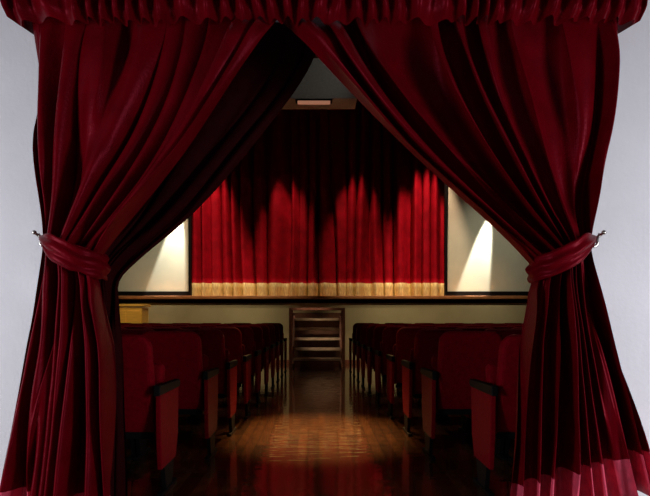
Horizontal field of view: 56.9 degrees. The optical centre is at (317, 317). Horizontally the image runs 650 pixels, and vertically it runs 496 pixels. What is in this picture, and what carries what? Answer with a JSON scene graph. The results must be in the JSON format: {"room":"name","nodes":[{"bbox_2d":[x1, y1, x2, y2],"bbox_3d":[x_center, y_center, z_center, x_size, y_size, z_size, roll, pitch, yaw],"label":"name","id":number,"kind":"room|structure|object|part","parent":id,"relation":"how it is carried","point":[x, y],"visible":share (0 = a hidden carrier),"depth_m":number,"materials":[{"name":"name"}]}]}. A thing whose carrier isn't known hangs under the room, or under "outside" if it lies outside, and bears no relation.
{"room":"auditorium","nodes":[
{"label":"auditorium","id":0,"kind":"room"},
{"bbox_2d":[192,109,312,295],"bbox_3d":[-1.632,-2.857,14.139,3.078,4.685,0.410,0,0,0],"label":"stage curtain","id":1,"kind":"object","parent":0,"point":[252,236],"depth_m":14.06,"materials":[{"name":"red fabric"}]},
{"bbox_2d":[282,58,356,108],"bbox_3d":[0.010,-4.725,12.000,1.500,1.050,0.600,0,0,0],"label":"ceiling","id":2,"kind":"structure","parent":0,"point":[319,88],"depth_m":11.70,"materials":[{"name":"grey paint"}]},
{"bbox_2d":[126,364,514,495],"bbox_3d":[0.000,1.100,6.750,10.400,0.100,19.500,0,0,0],"label":"floor","id":3,"kind":"structure","parent":0,"point":[317,432],"depth_m":4.83,"materials":[{"name":"brown wood"}]},
{"bbox_2d":[119,304,150,322],"bbox_3d":[-4.100,0.378,13.100,0.740,1.345,0.560,0,0,0],"label":"cabinet","id":4,"kind":"object","parent":3,"relation":"on","point":[129,313],"visible":0.25,"depth_m":12.84,"materials":[{"name":"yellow wood"}]},
{"bbox_2d":[121,326,150,328],"bbox_3d":[-2.143,0.573,7.302,0.570,0.955,0.556,0,0,0],"label":"seat","id":5,"kind":"object","parent":3,"relation":"on","point":[126,327],"visible":0.03,"depth_m":7.03,"materials":[{"name":"fabric"}]},
{"bbox_2d":[126,324,147,325],"bbox_3d":[-2.672,0.573,9.102,0.570,0.955,0.556,0,0,0],"label":"seat","id":6,"kind":"object","parent":3,"relation":"on","point":[126,324],"visible":0.03,"depth_m":8.85,"materials":[{"name":"fabric"}]},
{"bbox_2d":[121,329,154,334],"bbox_3d":[-1.629,0.573,5.502,0.570,0.955,0.556,0,0,0],"label":"seat","id":7,"kind":"object","parent":3,"relation":"on","point":[124,331],"visible":0.06,"depth_m":5.23,"materials":[{"name":"fabric"}]},
{"bbox_2d":[122,334,179,495],"bbox_3d":[-1.195,0.573,3.702,0.570,0.955,0.556,0,0,0],"label":"seat","id":8,"kind":"object","parent":3,"relation":"on","point":[150,402],"visible":0.47,"depth_m":3.52,"materials":[{"name":"fabric"}]},
{"bbox_2d":[145,325,171,326],"bbox_3d":[-2.118,0.573,8.202,0.570,0.955,0.556,0,0,0],"label":"seat","id":9,"kind":"object","parent":3,"relation":"on","point":[145,325],"visible":0.02,"depth_m":7.93,"materials":[{"name":"fabric"}]},
{"bbox_2d":[144,327,194,418],"bbox_3d":[-1.594,0.573,6.402,0.570,0.955,0.556,0,0,0],"label":"seat","id":10,"kind":"object","parent":3,"relation":"on","point":[153,328],"visible":0.1,"depth_m":6.13,"materials":[{"name":"fabric"}]},
{"bbox_2d":[132,331,218,459],"bbox_3d":[-1.085,0.573,4.602,0.570,0.955,0.556,0,0,0],"label":"seat","id":11,"kind":"object","parent":3,"relation":"on","point":[180,352],"visible":0.59,"depth_m":4.39,"materials":[{"name":"fabric"}]},
{"bbox_2d":[165,324,187,325],"bbox_3d":[-2.098,0.573,9.102,0.570,0.955,0.556,0,0,0],"label":"seat","id":12,"kind":"object","parent":3,"relation":"on","point":[165,324],"visible":0.02,"depth_m":8.85,"materials":[{"name":"fabric"}]},
{"bbox_2d":[170,326,201,328],"bbox_3d":[-1.569,0.573,7.302,0.570,0.955,0.556,0,0,0],"label":"seat","id":13,"kind":"object","parent":3,"relation":"on","point":[182,327],"visible":0.06,"depth_m":7.03,"materials":[{"name":"fabric"}]},
{"bbox_2d":[188,325,216,326],"bbox_3d":[-1.544,0.573,8.202,0.570,0.955,0.556,0,0,0],"label":"seat","id":14,"kind":"object","parent":3,"relation":"on","point":[188,325],"visible":0.05,"depth_m":7.93,"materials":[{"name":"fabric"}]},
{"bbox_2d":[175,329,237,435],"bbox_3d":[-1.055,0.573,5.502,0.570,0.955,0.556,0,0,0],"label":"seat","id":15,"kind":"object","parent":3,"relation":"on","point":[212,340],"visible":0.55,"depth_m":5.29,"materials":[{"name":"fabric"}]},
{"bbox_2d":[204,324,227,326],"bbox_3d":[-1.524,0.573,9.102,0.570,0.955,0.556,0,0,0],"label":"seat","id":16,"kind":"object","parent":3,"relation":"on","point":[217,325],"visible":0.08,"depth_m":8.85,"materials":[{"name":"fabric"}]},
{"bbox_2d":[192,327,251,418],"bbox_3d":[-1.020,0.573,6.402,0.570,0.955,0.556,0,0,0],"label":"seat","id":17,"kind":"object","parent":3,"relation":"on","point":[233,336],"visible":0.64,"depth_m":6.19,"materials":[{"name":"fabric"}]},
{"bbox_2d":[218,326,261,405],"bbox_3d":[-0.995,0.573,7.302,0.570,0.955,0.556,0,0,0],"label":"seat","id":18,"kind":"object","parent":3,"relation":"on","point":[248,341],"visible":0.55,"depth_m":7.09,"materials":[{"name":"fabric"}]},
{"bbox_2d":[225,325,268,396],"bbox_3d":[-0.970,0.573,8.202,0.570,0.955,0.556,0,0,0],"label":"seat","id":19,"kind":"object","parent":3,"relation":"on","point":[257,330],"visible":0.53,"depth_m":7.99,"materials":[{"name":"fabric"}]},
{"bbox_2d":[237,324,274,388],"bbox_3d":[-0.950,0.573,9.102,0.570,0.955,0.556,0,0,0],"label":"seat","id":20,"kind":"object","parent":3,"relation":"on","point":[266,332],"visible":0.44,"depth_m":8.89,"materials":[{"name":"fabric"}]},
{"bbox_2d":[257,323,283,376],"bbox_3d":[-0.920,0.573,10.902,0.570,0.955,0.556,0,0,0],"label":"seat","id":21,"kind":"object","parent":3,"relation":"on","point":[277,333],"visible":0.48,"depth_m":10.69,"materials":[{"name":"fabric"}]},
{"bbox_2d":[264,324,279,381],"bbox_3d":[-0.935,0.573,10.002,0.570,0.955,0.556,0,0,0],"label":"seat","id":22,"kind":"object","parent":3,"relation":"on","point":[271,327],"visible":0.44,"depth_m":9.79,"materials":[{"name":"fabric"}]},
{"bbox_2d":[276,323,286,371],"bbox_3d":[-0.905,0.573,11.802,0.570,0.955,0.556,0,0,0],"label":"seat","id":23,"kind":"object","parent":3,"relation":"on","point":[279,324],"visible":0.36,"depth_m":11.58,"materials":[{"name":"fabric"}]},
{"bbox_2d":[289,308,344,366],"bbox_3d":[-0.020,0.418,13.172,1.202,1.272,0.756,0,0,0],"label":"steps","id":24,"kind":"structure","parent":3,"relation":"on","point":[312,336],"depth_m":13.53,"materials":[{"name":"brown wood"}]},
{"bbox_2d":[118,296,527,363],"bbox_3d":[0.000,0.275,14.845,9.980,1.550,2.690,0,0,0],"label":"stage","id":25,"kind":"object","parent":3,"relation":"on","point":[163,309],"visible":0.46,"depth_m":13.60,"materials":[{"name":"beige paint"}]},
{"bbox_2d":[118,215,191,295],"bbox_3d":[-3.955,-2.875,13.830,2.070,4.750,0.140,0,0,0],"label":"panel","id":26,"kind":"object","parent":25,"relation":"attached to","point":[166,269],"visible":0.12,"depth_m":13.80,"materials":[{"name":"paint"}]},
{"bbox_3d":[-3.980,-0.555,13.785,2.020,0.110,0.030,0,0,0],"label":"skirting","id":27,"kind":"part","parent":26,"relation":"part of","materials":[{"name":"black plastic"}]},
{"bbox_3d":[-2.945,-2.875,13.830,0.050,4.750,0.140,0,0,0],"label":"edge trim","id":28,"kind":"part","parent":26,"relation":"part of","materials":[{"name":"black plastic"}]},
{"bbox_3d":[0.000,-0.380,13.585,9.980,0.080,0.030,0,0,0],"label":"shadow moulding","id":29,"kind":"part","parent":25,"relation":"part of","materials":[{"name":"black wood"}]},
{"bbox_2d":[444,183,530,295],"bbox_3d":[3.955,-2.875,13.830,2.070,4.750,0.140,0,0,0],"label":"panel","id":30,"kind":"object","parent":25,"relation":"attached to","point":[478,260],"visible":0.2,"depth_m":13.80,"materials":[{"name":"paint"}]},
{"bbox_3d":[2.945,-2.875,13.830,0.050,4.750,0.140,0,0,0],"label":"edge trim","id":31,"kind":"part","parent":30,"relation":"part of","materials":[{"name":"black plastic"}]},
{"bbox_3d":[3.980,-0.555,13.785,2.020,0.110,0.030,0,0,0],"label":"skirting","id":32,"kind":"part","parent":30,"relation":"part of","materials":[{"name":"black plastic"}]},
{"bbox_2d":[349,323,359,371],"bbox_3d":[0.905,0.573,11.802,0.570,0.955,0.556,0,0,0],"label":"seat","id":33,"kind":"object","parent":3,"relation":"on","point":[355,324],"visible":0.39,"depth_m":11.59,"materials":[{"name":"fabric"}]},
{"bbox_2d":[356,324,371,381],"bbox_3d":[0.935,0.573,10.002,0.570,0.955,0.556,0,0,0],"label":"seat","id":34,"kind":"object","parent":3,"relation":"on","point":[364,327],"visible":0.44,"depth_m":9.79,"materials":[{"name":"fabric"}]},
{"bbox_2d":[352,323,378,376],"bbox_3d":[0.920,0.573,10.902,0.570,0.955,0.556,0,0,0],"label":"seat","id":35,"kind":"object","parent":3,"relation":"on","point":[358,331],"visible":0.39,"depth_m":10.69,"materials":[{"name":"fabric"}]},
{"bbox_2d":[361,324,400,388],"bbox_3d":[0.950,0.573,9.102,0.570,0.955,0.556,0,0,0],"label":"seat","id":36,"kind":"object","parent":3,"relation":"on","point":[369,331],"visible":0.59,"depth_m":8.89,"materials":[{"name":"fabric"}]},
{"bbox_2d":[367,325,403,396],"bbox_3d":[0.970,0.573,8.202,0.570,0.955,0.556,0,0,0],"label":"seat","id":37,"kind":"object","parent":3,"relation":"on","point":[378,330],"visible":0.39,"depth_m":7.99,"materials":[{"name":"fabric"}]},
{"bbox_2d":[374,326,421,405],"bbox_3d":[0.995,0.573,7.302,0.570,0.955,0.556,0,0,0],"label":"seat","id":38,"kind":"object","parent":3,"relation":"on","point":[389,333],"visible":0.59,"depth_m":7.09,"materials":[{"name":"fabric"}]},
{"bbox_2d":[386,327,445,418],"bbox_3d":[1.040,0.573,6.402,0.570,0.955,0.556,0,0,0],"label":"seat","id":39,"kind":"object","parent":3,"relation":"on","point":[405,336],"visible":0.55,"depth_m":6.19,"materials":[{"name":"fabric"}]},
{"bbox_2d":[401,324,431,388],"bbox_3d":[1.524,0.573,9.102,0.570,0.955,0.556,0,0,0],"label":"seat","id":40,"kind":"object","parent":3,"relation":"on","point":[418,325],"visible":0.05,"depth_m":8.85,"materials":[{"name":"fabric"}]},
{"bbox_2d":[412,325,447,396],"bbox_3d":[1.544,0.573,8.202,0.570,0.955,0.556,0,0,0],"label":"seat","id":41,"kind":"object","parent":3,"relation":"on","point":[421,325],"visible":0.09,"depth_m":7.93,"materials":[{"name":"fabric"}]},
{"bbox_2d":[401,329,471,435],"bbox_3d":[1.085,0.573,5.502,0.570,0.955,0.556,0,0,0],"label":"seat","id":42,"kind":"object","parent":3,"relation":"on","point":[426,342],"visible":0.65,"depth_m":5.30,"materials":[{"name":"fabric"}]},
{"bbox_2d":[436,326,465,328],"bbox_3d":[1.569,0.573,7.302,0.570,0.955,0.556,0,0,0],"label":"seat","id":43,"kind":"object","parent":3,"relation":"on","point":[438,327],"visible":0.03,"depth_m":7.03,"materials":[{"name":"fabric"}]},
{"bbox_2d":[448,324,470,325],"bbox_3d":[2.098,0.573,9.102,0.570,0.955,0.556,0,0,0],"label":"seat","id":44,"kind":"object","parent":3,"relation":"on","point":[449,324],"visible":0.03,"depth_m":8.85,"materials":[{"name":"fabric"}]},
{"bbox_2d":[420,331,507,459],"bbox_3d":[1.115,0.573,4.602,0.570,0.955,0.556,0,0,0],"label":"seat","id":45,"kind":"object","parent":3,"relation":"on","point":[462,356],"visible":0.7,"depth_m":4.39,"materials":[{"name":"fabric"}]},
{"bbox_2d":[443,327,493,418],"bbox_3d":[1.614,0.573,6.402,0.570,0.955,0.556,0,0,0],"label":"seat","id":46,"kind":"object","parent":3,"relation":"on","point":[462,328],"visible":0.08,"depth_m":6.13,"materials":[{"name":"fabric"}]},
{"bbox_2d":[464,325,490,326],"bbox_3d":[2.118,0.573,8.202,0.570,0.955,0.556,0,0,0],"label":"seat","id":47,"kind":"object","parent":3,"relation":"on","point":[464,325],"visible":0.02,"depth_m":7.93,"materials":[{"name":"fabric"}]},
{"bbox_2d":[469,334,520,495],"bbox_3d":[1.285,0.573,3.702,0.570,0.955,0.556,0,0,0],"label":"seat","id":48,"kind":"object","parent":3,"relation":"on","point":[493,401],"visible":0.48,"depth_m":3.54,"materials":[{"name":"fabric"}]},
{"bbox_2d":[469,329,521,433],"bbox_3d":[1.659,0.573,5.502,0.570,0.955,0.556,0,0,0],"label":"seat","id":49,"kind":"object","parent":3,"relation":"on","point":[504,333],"visible":0.02,"depth_m":5.23,"materials":[{"name":"fabric"}]},
{"bbox_2d":[488,324,509,325],"bbox_3d":[2.672,0.573,9.102,0.570,0.955,0.556,0,0,0],"label":"seat","id":50,"kind":"object","parent":3,"relation":"on","point":[488,324],"visible":0.02,"depth_m":8.85,"materials":[{"name":"fabric"}]},
{"bbox_2d":[485,326,514,328],"bbox_3d":[2.143,0.573,7.302,0.570,0.955,0.556,0,0,0],"label":"seat","id":51,"kind":"object","parent":3,"relation":"on","point":[494,327],"visible":0.02,"depth_m":7.03,"materials":[{"name":"fabric"}]},
{"bbox_2d":[0,0,649,495],"bbox_3d":[0.000,-0.750,3.100,6.400,3.600,0.200,0,0,0],"label":"wall","id":52,"kind":"structure","parent":0,"point":[621,258],"depth_m":3.00,"materials":[{"name":"paint"}]},
{"bbox_2d":[32,230,41,246],"bbox_3d":[-1.281,-0.365,2.878,0.080,0.082,0.239,0,0,0],"label":"curtain hook","id":53,"kind":"object","parent":52,"relation":"attached to","point":[34,232],"visible":0.33,"depth_m":2.77,"materials":[{"name":"metal"}]},
{"bbox_2d":[0,0,647,34],"bbox_3d":[0.035,-1.484,2.784,2.830,0.332,0.412,0,0,0],"label":"curtain valance","id":54,"kind":"object","parent":52,"relation":"attached to","point":[23,13],"visible":0.98,"depth_m":2.65,"materials":[{"name":"fabric"}]},
{"bbox_2d":[0,16,314,495],"bbox_3d":[-0.725,-0.220,2.803,1.531,2.460,0.372,0,0,0],"label":"curtain","id":55,"kind":"object","parent":54,"relation":"hanging from","point":[136,127],"visible":0.98,"depth_m":2.75,"materials":[{"name":"fabric"}]},
{"bbox_2d":[284,15,649,495],"bbox_3d":[0.681,-0.215,2.751,1.781,2.470,0.316,0,0,-5],"label":"curtain","id":56,"kind":"object","parent":54,"relation":"hanging from","point":[516,121],"visible":0.98,"depth_m":2.79,"materials":[{"name":"fabric"}]},
{"bbox_2d":[593,230,606,247],"bbox_3d":[1.291,-0.365,2.878,0.080,0.082,0.239,0,0,0],"label":"curtain hook","id":57,"kind":"object","parent":52,"relation":"attached to","point":[603,232],"visible":0.38,"depth_m":2.77,"materials":[{"name":"metal"}]},
{"bbox_3d":[1.289,-0.362,2.877,0.075,0.077,0.226,0,0,0],"label":"arm","id":58,"kind":"part","parent":57,"relation":"part of","materials":[{"name":"metal"}]},
{"bbox_2d":[312,99,443,295],"bbox_3d":[1.473,-2.857,14.146,3.266,4.685,0.401,0,0,0],"label":"stage curtain","id":59,"kind":"object","parent":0,"point":[378,211],"depth_m":14.07,"materials":[{"name":"red fabric"}]}
]}

